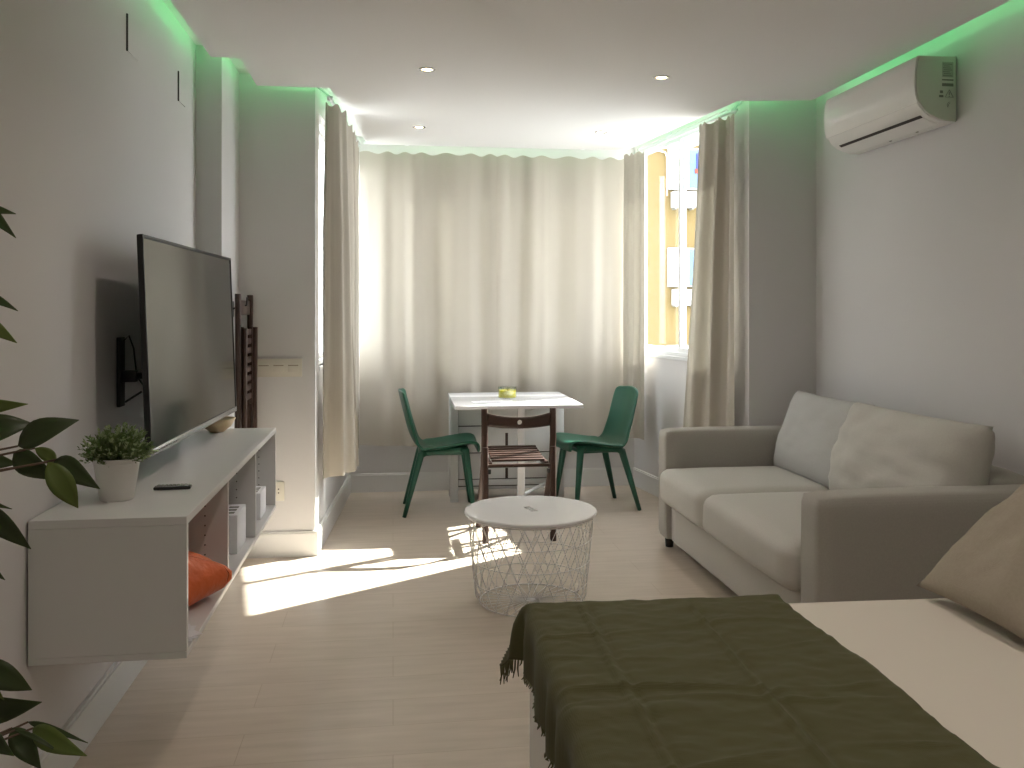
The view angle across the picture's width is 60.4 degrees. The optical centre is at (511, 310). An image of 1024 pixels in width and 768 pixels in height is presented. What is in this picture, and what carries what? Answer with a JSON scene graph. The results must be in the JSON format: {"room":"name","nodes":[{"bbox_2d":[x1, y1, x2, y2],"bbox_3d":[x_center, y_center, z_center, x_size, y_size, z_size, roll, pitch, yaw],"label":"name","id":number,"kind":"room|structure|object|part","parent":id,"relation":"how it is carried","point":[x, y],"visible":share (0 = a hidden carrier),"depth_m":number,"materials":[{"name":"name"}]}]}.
{"room":"studio apartment","nodes":[
{"label":"studio apartment","id":0,"kind":"room"},
{"bbox_2d":[0,0,316,767],"bbox_3d":[-0.941,0.025,1.301,0.684,2.610,7.150,0,0,-8],"label":"wall","id":1,"kind":"structure","parent":0,"point":[99,149],"depth_m":3.00,"materials":[{"name":"paint"}]},
{"bbox_2d":[116,335,141,406],"bbox_3d":[-1.304,0.205,3.284,0.088,0.290,0.559,0,0,3],"label":"bracket","id":2,"kind":"object","parent":1,"relation":"attached to","point":[122,375],"visible":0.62,"depth_m":3.03,"materials":[{"name":"black metal"}]},
{"bbox_3d":[-1.350,0.210,3.037,0.012,0.240,0.060,0,0,-8],"label":"wall plate","id":3,"kind":"part","parent":2,"relation":"part of","materials":[{"name":"black plastic"}]},
{"bbox_3d":[-1.301,0.261,3.185,0.056,0.113,0.326,0,0,7],"label":"arm","id":4,"kind":"part","parent":2,"relation":"part of","materials":[{"name":"black plastic"}]},
{"bbox_2d":[137,234,236,456],"bbox_3d":[-1.245,0.110,3.422,0.079,0.706,1.296,0,0,-6],"label":"television","id":5,"kind":"object","parent":2,"relation":"attached to","point":[186,301],"visible":0.88,"depth_m":3.21,"materials":[{"name":"black plastic"}]},
{"bbox_2d":[126,13,137,60],"bbox_3d":[-1.378,-0.992,3.196,0.005,0.132,0.137,0,0,-8],"label":"cover plate","id":6,"kind":"object","parent":1,"relation":"attached to","point":[131,26],"visible":1,"depth_m":3.18,"materials":[{"name":"paint"}]},
{"bbox_2d":[28,428,275,665],"bbox_3d":[-1.175,0.735,3.186,0.395,0.383,1.790,0,0,-8],"label":"media cabinet","id":7,"kind":"object","parent":1,"relation":"attached to","point":[108,581],"visible":0.81,"depth_m":2.32,"materials":[{"name":"white laminate"}]},
{"bbox_3d":[-1.056,0.733,2.308,0.395,0.334,0.018,0,0,-8],"label":"panel","id":8,"kind":"part","parent":7,"relation":"part of","materials":[{"name":"white laminate"}]},
{"bbox_2d":[77,422,158,501],"bbox_3d":[-1.139,0.431,2.539,0.220,0.224,0.214,0,0,-8],"label":"potted plant","id":9,"kind":"object","parent":7,"relation":"on","point":[115,457],"visible":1,"depth_m":2.50,"materials":[{"name":"green plant"}]},
{"bbox_3d":[-1.141,0.482,2.540,0.130,0.122,0.130,0,0,-8],"label":"pot","id":10,"kind":"part","parent":9,"relation":"part of","materials":[{"name":"white ceramic"}]},
{"bbox_2d":[153,483,191,489],"bbox_3d":[-1.035,0.536,2.686,0.108,0.013,0.034,0,0,-12],"label":"remote control","id":11,"kind":"object","parent":7,"relation":"on","point":[170,486],"visible":1,"depth_m":2.67,"materials":[{"name":"black plastic"}]},
{"bbox_3d":[-1.035,0.531,2.686,0.096,0.003,0.028,0,0,-12],"label":"plate","id":12,"kind":"part","parent":11,"relation":"part of","materials":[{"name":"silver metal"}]},
{"bbox_2d":[188,624,201,641],"bbox_3d":[-0.941,0.895,2.436,0.144,0.010,0.167,0,0,-29],"label":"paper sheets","id":13,"kind":"object","parent":7,"relation":"on","point":[192,634],"visible":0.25,"depth_m":2.43,"materials":[{"name":"white paper"}]},
{"bbox_2d":[188,551,231,605],"bbox_3d":[-1.054,0.762,2.700,0.272,0.276,0.311,0,0,34],"label":"cushion","id":14,"kind":"object","parent":7,"relation":"on","point":[206,577],"visible":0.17,"depth_m":2.68,"materials":[{"name":"orange fabric"}]},
{"bbox_2d":[205,416,235,432],"bbox_3d":[-1.327,0.513,3.958,0.164,0.060,0.164,0,0,-8],"label":"wooden bowl","id":15,"kind":"object","parent":7,"relation":"on","point":[226,422],"visible":0.73,"depth_m":3.92,"materials":[{"name":"brown wood"}]},
{"bbox_2d":[229,504,245,553],"bbox_3d":[-1.062,0.826,3.343,0.070,0.146,0.190,0,0,-8],"label":"box","id":16,"kind":"object","parent":7,"relation":"on","point":[237,512],"visible":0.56,"depth_m":3.28,"materials":[{"name":"white paper"}]},
{"bbox_2d":[256,486,265,519],"bbox_3d":[-1.128,0.841,3.864,0.070,0.116,0.160,0,0,-8],"label":"box","id":17,"kind":"object","parent":7,"relation":"on","point":[260,490],"visible":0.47,"depth_m":3.81,"materials":[{"name":"white paper"}]},
{"bbox_3d":[-1.294,0.733,4.064,0.395,0.334,0.019,0,0,-8],"label":"panel","id":18,"kind":"part","parent":7,"relation":"part of","materials":[{"name":"white laminate"}]},
{"bbox_2d":[178,71,184,106],"bbox_3d":[-1.478,-0.992,3.939,0.005,0.132,0.127,0,0,-8],"label":"cover plate","id":19,"kind":"object","parent":1,"relation":"attached to","point":[181,80],"visible":1,"depth_m":3.93,"materials":[{"name":"paint"}]},
{"bbox_2d":[31,474,350,767],"bbox_3d":[-0.921,1.262,2.171,0.636,0.135,8.550,0,0,-8],"label":"baseboard","id":20,"kind":"structure","parent":1,"relation":"attached to","point":[89,717],"depth_m":3.04,"materials":[{"name":"white wood"}]},
{"bbox_2d":[233,297,247,316],"bbox_3d":[-1.395,-0.020,4.514,0.082,0.100,0.060,0,0,-8],"label":"wall hook","id":21,"kind":"object","parent":1,"relation":"attached to","point":[246,297],"visible":0.33,"depth_m":4.52,"materials":[{"name":"black plastic"}]},
{"bbox_2d":[234,294,257,427],"bbox_3d":[-1.363,0.368,4.518,0.066,0.905,0.410,0,0,-8],"label":"folding chair","id":22,"kind":"object","parent":21,"relation":"hanging from","point":[246,339],"visible":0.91,"depth_m":4.36,"materials":[{"name":"brown wood"}]},
{"bbox_3d":[-1.352,0.368,4.336,0.039,0.905,0.046,0,0,-8],"label":"long leg","id":23,"kind":"part","parent":22,"relation":"part of","materials":[{"name":"brown wood"}]},
{"bbox_3d":[-1.324,0.442,4.357,0.031,0.715,0.039,0,0,-8],"label":"leg","id":24,"kind":"part","parent":22,"relation":"part of","materials":[{"name":"brown wood"}]},
{"bbox_3d":[-1.379,-0.018,4.516,0.017,0.075,0.330,0,0,-8],"label":"backrest","id":25,"kind":"part","parent":22,"relation":"part of","materials":[{"name":"brown wood"}]},
{"bbox_3d":[-1.401,0.368,4.697,0.039,0.905,0.046,0,0,-8],"label":"long leg","id":26,"kind":"part","parent":22,"relation":"part of","materials":[{"name":"brown wood"}]},
{"bbox_3d":[-1.380,0.285,4.657,0.018,0.410,0.020,0,0,-8],"label":"seat rail","id":27,"kind":"part","parent":22,"relation":"part of","materials":[{"name":"brown wood"}]},
{"bbox_3d":[-1.368,0.442,4.684,0.031,0.715,0.039,0,0,-8],"label":"leg","id":28,"kind":"part","parent":22,"relation":"part of","materials":[{"name":"brown wood"}]},
{"bbox_2d":[257,359,301,376],"bbox_3d":[-1.262,0.307,4.757,0.248,0.098,0.014,0,0,-8],"label":"switch panel","id":29,"kind":"object","parent":1,"relation":"attached to","point":[265,367],"visible":0.87,"depth_m":4.75,"materials":[{"name":"beige plastic"}]},
{"bbox_2d":[276,481,283,500],"bbox_3d":[-1.274,0.975,4.758,0.084,0.104,0.010,0,0,-8],"label":"wall socket","id":30,"kind":"object","parent":1,"relation":"attached to","point":[279,485],"visible":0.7,"depth_m":4.76,"materials":[{"name":"beige plastic"}]},
{"bbox_2d":[317,88,348,526],"bbox_3d":[-1.214,0.025,5.633,0.160,2.610,1.623,0,0,-4],"label":"wall","id":31,"kind":"structure","parent":0,"point":[328,488],"depth_m":4.99,"materials":[{"name":"paint"}]},
{"bbox_2d":[319,120,324,370],"bbox_3d":[-1.169,-0.388,5.652,0.077,1.445,1.438,0,0,-4],"label":"window","id":32,"kind":"structure","parent":31,"relation":"in","point":[321,127],"depth_m":5.29,"materials":[{"name":"white"}]},
{"bbox_2d":[318,88,360,145],"bbox_3d":[-1.079,-1.204,5.513,0.105,0.081,1.395,0,0,-3],"label":"rail","id":33,"kind":"object","parent":31,"relation":"attached to","point":[329,98],"visible":0.48,"depth_m":4.87,"materials":[{"name":"white metal"}]},
{"bbox_2d":[323,102,358,479],"bbox_3d":[-0.967,-0.110,5.044,0.097,2.091,0.422,0,0,13],"label":"curtain","id":34,"kind":"object","parent":33,"relation":"hanging from","point":[340,435],"visible":1,"depth_m":4.92,"materials":[{"name":"fabric"}]},
{"bbox_3d":[-1.041,-1.175,5.515,0.020,0.020,1.395,0,0,-3],"label":"rail","id":35,"kind":"part","parent":33,"relation":"part of","materials":[{"name":"white metal"}]},
{"bbox_2d":[347,122,358,447],"bbox_3d":[-1.033,-0.110,5.723,0.066,2.091,0.781,0,0,-5],"label":"curtain","id":36,"kind":"object","parent":33,"relation":"hanging from","point":[352,145],"visible":0.65,"depth_m":5.60,"materials":[{"name":"fabric"}]},
{"bbox_2d":[73,485,737,767],"bbox_3d":[0.451,1.430,2.357,3.726,0.200,8.870,0,0,-8],"label":"floor","id":37,"kind":"structure","parent":0,"point":[378,648],"depth_m":3.50,"materials":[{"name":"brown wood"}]},
{"bbox_2d":[0,206,99,767],"bbox_3d":[-0.778,0.580,1.006,0.549,1.500,0.311,0,0,-33],"label":"leafy plant","id":38,"kind":"object","parent":37,"relation":"on","point":[61,475],"visible":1,"depth_m":1.13,"materials":[{"name":"green plant"}]},
{"bbox_3d":[-0.772,0.480,1.077,0.376,1.301,0.209,0,0,-29],"label":"stem","id":39,"kind":"part","parent":38,"relation":"part of","materials":[{"name":"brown plant"}]},
{"bbox_2d":[398,388,479,517],"bbox_3d":[-0.494,0.926,5.897,0.534,0.815,0.441,0,0,-7],"label":"dining chair","id":40,"kind":"object","parent":37,"relation":"on","point":[455,444],"visible":1,"depth_m":5.74,"materials":[{"name":"green plastic"}]},
{"bbox_3d":[-0.672,1.117,6.047,0.173,0.433,0.062,0,0,9],"label":"leg","id":41,"kind":"part","parent":40,"relation":"part of","materials":[{"name":"green plastic"}]},
{"bbox_3d":[-0.632,1.117,5.710,0.173,0.433,0.062,0,0,-22],"label":"leg","id":42,"kind":"part","parent":40,"relation":"part of","materials":[{"name":"green plastic"}]},
{"bbox_3d":[-0.465,0.915,5.901,0.328,0.064,0.346,0,0,-7],"label":"seat frame","id":43,"kind":"part","parent":40,"relation":"part of","materials":[{"name":"green plastic"}]},
{"bbox_3d":[-0.323,1.107,6.084,0.127,0.452,0.065,0,0,-35],"label":"leg","id":44,"kind":"part","parent":40,"relation":"part of","materials":[{"name":"green plastic"}]},
{"bbox_3d":[-0.288,1.107,5.749,0.107,0.452,0.098,0,0,-7],"label":"leg","id":45,"kind":"part","parent":40,"relation":"part of","materials":[{"name":"green plastic"}]},
{"bbox_2d":[448,392,583,502],"bbox_3d":[-0.005,0.960,5.943,0.810,0.740,0.900,0,0,-7],"label":"table","id":46,"kind":"object","parent":37,"relation":"on","point":[464,415],"visible":0.66,"depth_m":6.15,"materials":[{"name":"white wood"}]},
{"bbox_3d":[-0.427,0.972,6.330,0.055,0.717,0.030,0,0,-7],"label":"leg","id":47,"kind":"part","parent":46,"relation":"part of","materials":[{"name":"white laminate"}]},
{"bbox_3d":[-0.403,0.972,6.129,0.055,0.717,0.035,0,0,-7],"label":"leg","id":48,"kind":"part","parent":46,"relation":"part of","materials":[{"name":"white laminate"}]},
{"bbox_2d":[471,401,512,403],"bbox_3d":[-0.125,0.588,5.694,0.272,0.002,0.161,0,0,-8],"label":"leaflet","id":49,"kind":"object","parent":46,"relation":"on","point":[475,402],"visible":1,"depth_m":5.66,"materials":[{"name":"white paper"}]},
{"bbox_3d":[-0.034,1.201,6.184,0.684,0.040,0.015,0,0,-7],"label":"drawer","id":50,"kind":"part","parent":46,"relation":"part of","materials":[{"name":"white laminate"}]},
{"bbox_3d":[-0.034,1.085,6.184,0.684,0.176,0.015,0,0,-7],"label":"drawer","id":51,"kind":"part","parent":46,"relation":"part of","materials":[{"name":"white laminate"}]},
{"bbox_3d":[-0.034,0.710,6.184,0.684,0.182,0.015,0,0,-7],"label":"drawer","id":52,"kind":"part","parent":46,"relation":"part of","materials":[{"name":"white laminate"}]},
{"bbox_3d":[-0.034,0.899,6.184,0.684,0.180,0.015,0,0,-7],"label":"drawer","id":53,"kind":"part","parent":46,"relation":"part of","materials":[{"name":"white laminate"}]},
{"bbox_2d":[499,389,515,397],"bbox_3d":[-0.032,0.552,5.980,0.128,0.075,0.128,0,0,-8],"label":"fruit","id":54,"kind":"object","parent":46,"relation":"on","point":[503,393],"visible":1,"depth_m":5.93,"materials":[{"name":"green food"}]},
{"bbox_3d":[0.057,0.972,5.615,0.045,0.716,0.035,0,0,-7],"label":"gate leg","id":55,"kind":"part","parent":46,"relation":"part of","materials":[{"name":"white wood"}]},
{"bbox_3d":[0.180,1.180,5.915,0.024,0.024,0.609,0,0,23],"label":"gate rail","id":56,"kind":"part","parent":46,"relation":"part of","materials":[{"name":"white wood"}]},
{"bbox_3d":[0.337,0.972,6.218,0.055,0.717,0.035,0,0,-7],"label":"leg","id":57,"kind":"part","parent":46,"relation":"part of","materials":[{"name":"white laminate"}]},
{"bbox_2d":[476,408,555,543],"bbox_3d":[0.018,0.951,5.256,0.438,0.772,0.406,0,0,-8],"label":"folding chair","id":58,"kind":"object","parent":37,"relation":"on","point":[504,453],"visible":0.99,"depth_m":5.09,"materials":[{"name":"brown wood"}]},
{"bbox_3d":[-0.182,0.951,5.239,0.038,0.772,0.385,0,0,-8],"label":"long leg","id":59,"kind":"part","parent":58,"relation":"part of","materials":[{"name":"brown wood"}]},
{"bbox_3d":[-0.153,1.057,5.048,0.036,0.546,0.038,0,0,-8],"label":"leg","id":60,"kind":"part","parent":58,"relation":"part of","materials":[{"name":"brown wood"}]},
{"bbox_3d":[0.041,0.892,5.086,0.380,0.019,0.020,0,0,-8],"label":"rail","id":61,"kind":"part","parent":58,"relation":"part of","materials":[{"name":"brown wood"}]},
{"bbox_3d":[0.042,0.633,5.081,0.374,0.086,0.044,0,0,-8],"label":"backrest","id":62,"kind":"part","parent":58,"relation":"part of","materials":[{"name":"brown wood"}]},
{"bbox_3d":[0.215,0.951,5.293,0.038,0.772,0.385,0,0,-8],"label":"long leg","id":63,"kind":"part","parent":58,"relation":"part of","materials":[{"name":"brown wood"}]},
{"bbox_3d":[0.238,1.057,5.100,0.036,0.546,0.038,0,0,-8],"label":"leg","id":64,"kind":"part","parent":58,"relation":"part of","materials":[{"name":"brown wood"}]},
{"bbox_2d":[464,495,596,616],"bbox_3d":[0.085,1.117,4.038,0.609,0.419,0.609,0,0,9],"label":"coffee table","id":65,"kind":"object","parent":37,"relation":"on","point":[524,512],"visible":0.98,"depth_m":3.97,"materials":[{"name":"white metal"}]},
{"bbox_2d":[481,584,579,614],"bbox_3d":[0.085,1.323,4.038,0.464,0.005,0.462,0,0,-8],"label":"table base","id":66,"kind":"object","parent":65,"relation":"attached to","point":[520,600],"depth_m":4.05,"materials":[{"name":"white metal"}]},
{"bbox_3d":[0.085,0.909,4.038,0.032,0.002,0.100,0,0,-23],"label":"lid handle","id":67,"kind":"part","parent":65,"relation":"part of","materials":[{"name":"silver metal"}]},
{"bbox_2d":[556,386,641,510],"bbox_3d":[0.576,0.926,6.003,0.534,0.815,0.441,0,0,-17],"label":"dining chair","id":68,"kind":"object","parent":37,"relation":"on","point":[614,436],"visible":0.98,"depth_m":6.00,"materials":[{"name":"green plastic"}]},
{"bbox_3d":[0.345,1.107,6.105,0.127,0.452,0.065,0,0,11],"label":"leg","id":69,"kind":"part","parent":68,"relation":"part of","materials":[{"name":"green plastic"}]},
{"bbox_3d":[0.442,1.107,5.788,0.065,0.452,0.127,0,0,45],"label":"leg","id":70,"kind":"part","parent":68,"relation":"part of","materials":[{"name":"green plastic"}]},
{"bbox_3d":[0.548,0.915,5.994,0.328,0.064,0.346,0,0,-17],"label":"seat frame","id":71,"kind":"part","parent":68,"relation":"part of","materials":[{"name":"green plastic"}]},
{"bbox_3d":[0.678,1.117,6.212,0.173,0.433,0.062,0,0,-33],"label":"leg","id":72,"kind":"part","parent":68,"relation":"part of","materials":[{"name":"green plastic"}]},
{"bbox_3d":[0.778,1.117,5.888,0.173,0.433,0.062,0,0,-1],"label":"leg","id":73,"kind":"part","parent":68,"relation":"part of","materials":[{"name":"green plastic"}]},
{"bbox_2d":[530,598,1023,767],"bbox_3d":[1.115,1.076,1.840,2.002,0.507,1.410,0,0,-6],"label":"bed","id":74,"kind":"object","parent":37,"relation":"on","point":[963,668],"visible":0.22,"depth_m":2.10,"materials":[{"name":"beige fabric"}]},
{"bbox_3d":[0.135,1.155,1.741,0.030,0.290,1.410,0,0,-6],"label":"footboard","id":75,"kind":"part","parent":74,"relation":"part of","materials":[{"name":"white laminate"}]},
{"bbox_2d":[499,594,999,767],"bbox_3d":[0.439,0.926,1.835,0.811,0.273,1.458,0,0,-6],"label":"blanket","id":76,"kind":"object","parent":74,"relation":"on","point":[747,681],"visible":1,"depth_m":1.87,"materials":[{"name":"green fabric"}]},
{"bbox_3d":[1.128,0.952,1.847,1.975,0.258,1.383,0,0,-6],"label":"mattress","id":77,"kind":"part","parent":74,"relation":"part of","materials":[{"name":"beige fabric"}]},
{"bbox_2d":[916,484,1023,639],"bbox_3d":[1.376,0.646,2.320,0.358,0.313,0.500,0,0,-8],"label":"pillow","id":78,"kind":"object","parent":74,"relation":"on","point":[982,572],"visible":1,"depth_m":2.35,"materials":[{"name":"beige fabric"}]},
{"bbox_2d":[659,390,1023,602],"bbox_3d":[1.406,0.883,4.138,1.020,0.893,1.924,0,0,-8],"label":"sofa","id":79,"kind":"object","parent":37,"relation":"on","point":[840,500],"visible":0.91,"depth_m":3.60,"materials":[{"name":"beige fabric"}]},
{"bbox_3d":[1.316,0.970,5.016,0.963,0.619,0.160,0,0,-8],"label":"armrest","id":80,"kind":"part","parent":79,"relation":"part of","materials":[{"name":"beige fabric"}]},
{"bbox_2d":[660,466,828,529],"bbox_3d":[1.271,0.964,4.593,0.872,0.225,0.692,0,0,-8],"label":"seat cushion","id":81,"kind":"object","parent":79,"relation":"on","point":[684,490],"depth_m":4.46,"materials":[{"name":"beige fabric"}]},
{"bbox_2d":[703,492,806,590],"bbox_3d":[1.379,0.965,3.797,0.874,0.220,0.959,0,0,-8],"label":"seat cushion","id":82,"kind":"object","parent":79,"relation":"on","point":[762,529],"depth_m":3.68,"materials":[{"name":"beige fabric"}]},
{"bbox_2d":[773,390,874,488],"bbox_3d":[1.599,0.665,4.570,0.254,0.435,0.800,0,0,-8],"label":"cushion","id":83,"kind":"object","parent":79,"relation":"on","point":[806,441],"depth_m":4.50,"materials":[{"name":"grey fabric"}]},
{"bbox_2d":[828,402,994,489],"bbox_3d":[1.685,0.666,3.793,0.358,0.458,0.934,0,0,-8],"label":"cushion","id":84,"kind":"object","parent":79,"relation":"on","point":[875,446],"depth_m":3.59,"materials":[{"name":"beige fabric"}]},
{"bbox_3d":[1.552,0.970,3.268,0.964,0.619,0.160,0,0,-8],"label":"armrest","id":85,"kind":"part","parent":79,"relation":"part of","materials":[{"name":"beige fabric"}]},
{"bbox_2d":[349,137,633,473],"bbox_3d":[-0.134,0.025,6.627,2.280,2.610,0.070,0,0,-8],"label":"wall","id":86,"kind":"structure","parent":0,"point":[372,459],"depth_m":6.54,"materials":[{"name":"paint"}]},
{"bbox_2d":[350,467,632,492],"bbox_3d":[-0.128,1.262,6.584,2.150,0.135,0.016,0,0,-8],"label":"baseboard","id":87,"kind":"structure","parent":86,"relation":"attached to","point":[426,481],"depth_m":6.52,"materials":[{"name":"white"}]},
{"bbox_3d":[-0.130,-1.224,6.525,1.910,0.043,0.131,0,0,-8],"label":"rail","id":88,"kind":"object","parent":86,"relation":"attached to","visible":0},
{"bbox_2d":[359,151,496,446],"bbox_3d":[-0.607,-0.087,6.408,0.994,2.136,0.068,0,0,-10],"label":"curtain","id":89,"kind":"object","parent":88,"relation":"hanging from","point":[428,223],"visible":0.9,"depth_m":6.41,"materials":[{"name":"fabric"}]},
{"bbox_2d":[497,155,623,436],"bbox_3d":[0.366,-0.092,6.559,0.987,2.126,0.050,0,0,-8],"label":"curtain","id":90,"kind":"object","parent":88,"relation":"hanging from","point":[560,220],"visible":0.9,"depth_m":6.57,"materials":[{"name":"fabric"}]},
{"bbox_2d":[163,0,1009,150],"bbox_3d":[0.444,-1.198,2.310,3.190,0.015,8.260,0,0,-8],"label":"ceiling","id":91,"kind":"structure","parent":0,"point":[541,74],"depth_m":4.10,"materials":[{"name":"white paint"}]},
{"bbox_2d":[413,126,424,128],"bbox_3d":[-0.601,-1.188,5.691,0.084,0.004,0.084,0,0,-8],"label":"recessed light","id":92,"kind":"object","parent":91,"relation":"in","point":[416,127],"visible":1,"depth_m":5.69,"materials":[{"name":"silver metal"}]},
{"bbox_2d":[419,67,435,71],"bbox_3d":[-0.418,-1.188,4.333,0.084,0.004,0.084,0,0,-8],"label":"recessed light","id":93,"kind":"object","parent":91,"relation":"in","point":[423,69],"visible":1,"depth_m":4.33,"materials":[{"name":"silver metal"}]},
{"bbox_2d":[653,75,669,79],"bbox_3d":[0.762,-1.188,4.483,0.084,0.004,0.084,0,0,-8],"label":"recessed light","id":94,"kind":"object","parent":91,"relation":"in","point":[660,77],"visible":1,"depth_m":4.47,"materials":[{"name":"silver metal"}]},
{"bbox_2d":[634,101,744,477],"bbox_3d":[1.186,0.025,5.957,0.069,2.610,1.634,0,0,-15],"label":"wall","id":95,"kind":"structure","parent":0,"point":[664,379],"depth_m":5.92,"materials":[{"name":"paint"}]},
{"bbox_2d":[633,467,658,496],"bbox_3d":[1.151,1.262,5.918,0.016,0.135,1.691,0,0,-15],"label":"baseboard","id":96,"kind":"structure","parent":95,"relation":"attached to","point":[645,481],"depth_m":6.48,"materials":[{"name":"white"}]},
{"bbox_2d":[666,345,687,348],"bbox_3d":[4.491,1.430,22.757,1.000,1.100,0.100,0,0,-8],"label":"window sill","id":97,"kind":"structure","parent":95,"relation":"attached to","point":[666,345],"depth_m":22.67,"materials":[{"name":"white"}]},
{"bbox_2d":[637,101,741,360],"bbox_3d":[1.154,-0.455,5.920,0.139,1.579,1.585,0,0,-15],"label":"window","id":98,"kind":"structure","parent":95,"relation":"in","point":[682,351],"depth_m":6.02,"materials":[{"name":"white plastic"}]},
{"bbox_2d":[623,151,643,439],"bbox_3d":[0.890,-0.112,6.426,0.031,2.096,0.206,0,0,-38],"label":"curtain","id":99,"kind":"object","parent":98,"relation":"hanging from","point":[633,206],"visible":0.87,"depth_m":6.41,"materials":[{"name":"fabric"}]},
{"bbox_3d":[1.094,-0.460,6.347,0.019,1.488,0.679,0,0,-15],"label":"sash","id":100,"kind":"part","parent":98,"relation":"part of","materials":[{"name":"white"}]},
{"bbox_3d":[1.131,0.323,6.024,0.025,0.025,1.373,0,0,-15],"label":"sill","id":101,"kind":"part","parent":98,"relation":"part of","materials":[{"name":"white"}]},
{"bbox_3d":[1.145,-1.204,5.844,0.079,0.081,1.443,0,0,-15],"label":"curtain rail","id":102,"kind":"part","parent":98,"relation":"part of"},
{"bbox_3d":[1.243,-0.460,5.721,0.019,1.488,0.679,0,0,-15],"label":"sash","id":103,"kind":"part","parent":98,"relation":"part of","materials":[{"name":"white"}]},
{"bbox_2d":[683,114,733,426],"bbox_3d":[1.179,-0.070,5.398,0.075,2.171,0.559,0,0,-23],"label":"curtain","id":104,"kind":"object","parent":98,"relation":"hanging from","point":[709,392],"visible":0.8,"depth_m":5.28,"materials":[{"name":"fabric"}]},
{"bbox_2d":[745,0,1023,475],"bbox_3d":[2.125,0.025,1.715,0.581,2.610,7.150,0,0,-8],"label":"wall","id":105,"kind":"structure","parent":0,"point":[891,276],"depth_m":4.32,"materials":[{"name":"paint"}]},
{"bbox_2d":[824,55,955,153],"bbox_3d":[1.809,-0.977,4.270,0.203,0.293,0.828,0,0,-8],"label":"air conditioner","id":106,"kind":"object","parent":105,"relation":"attached to","point":[917,96],"visible":1,"depth_m":4.07,"materials":[{"name":"white plastic"}]},
{"bbox_3d":[1.721,-1.017,4.260,0.027,0.208,0.817,0,0,-8],"label":"panel","id":107,"kind":"part","parent":106,"relation":"part of","materials":[{"name":"white plastic"}]},
{"label":"outside","id":108,"kind":"structure","parent":0,"visible":0},
{"bbox_2d":[647,145,698,348],"bbox_3d":[7.017,-1.670,24.605,15.500,22.000,3.115,0,0,-8],"label":"neighbouring building","id":109,"kind":"structure","parent":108,"point":[662,221],"depth_m":22.71,"materials":[{"name":"yellow paint"}]},
{"bbox_2d":[658,150,667,195],"bbox_3d":[3.815,-3.596,22.660,0.417,1.252,0.060,0,0,-8],"label":"drain pipe","id":110,"kind":"object","parent":109,"relation":"attached to","point":[659,150],"visible":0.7,"depth_m":22.67,"materials":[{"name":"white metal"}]},
{"bbox_2d":[667,248,693,286],"bbox_3d":[4.511,-1.125,22.760,1.000,1.010,0.100,0,0,-8],"label":"window shutter","id":111,"kind":"object","parent":109,"relation":"hanging from","point":[672,253],"depth_m":22.68,"materials":[{"name":"grey"}]},
{"bbox_2d":[671,289,691,306],"bbox_3d":[4.435,-0.330,22.653,0.620,0.460,0.290,0,0,-8],"label":"outdoor unit","id":112,"kind":"object","parent":109,"relation":"attached to","point":[674,292],"visible":0.52,"depth_m":22.53,"materials":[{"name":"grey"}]},
{"bbox_2d":[677,293,688,301],"bbox_3d":[4.364,-0.350,22.505,0.310,0.310,0.015,0,0,-8],"label":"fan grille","id":113,"kind":"object","parent":112,"relation":"attached to","point":[687,294],"depth_m":22.51,"materials":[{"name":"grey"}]},
{"bbox_2d":[667,148,698,189],"bbox_3d":[4.511,-3.670,22.760,1.000,1.080,0.100,0,0,-8],"label":"window shutter","id":114,"kind":"object","parent":109,"relation":"hanging from","point":[673,154],"depth_m":22.70,"materials":[{"name":"grey"}]},
{"bbox_2d":[671,191,696,209],"bbox_3d":[4.415,-2.840,22.651,0.620,0.460,0.290,0,0,-8],"label":"outdoor unit","id":115,"kind":"object","parent":109,"relation":"attached to","point":[691,196],"visible":0.76,"depth_m":22.54,"materials":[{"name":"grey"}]},
{"bbox_2d":[676,194,687,203],"bbox_3d":[4.344,-2.860,22.503,0.310,0.310,0.015,0,0,-8],"label":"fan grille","id":116,"kind":"object","parent":115,"relation":"attached to","point":[677,195],"depth_m":22.49,"materials":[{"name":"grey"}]},
{"bbox_2d":[696,153,697,168],"bbox_3d":[4.860,-3.870,22.720,0.200,0.400,0.040,0,0,-8],"label":"cloth","id":117,"kind":"object","parent":109,"relation":"hanging from","point":[696,153],"visible":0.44,"depth_m":22.70,"materials":[{"name":"blue fabric"}]}
]}

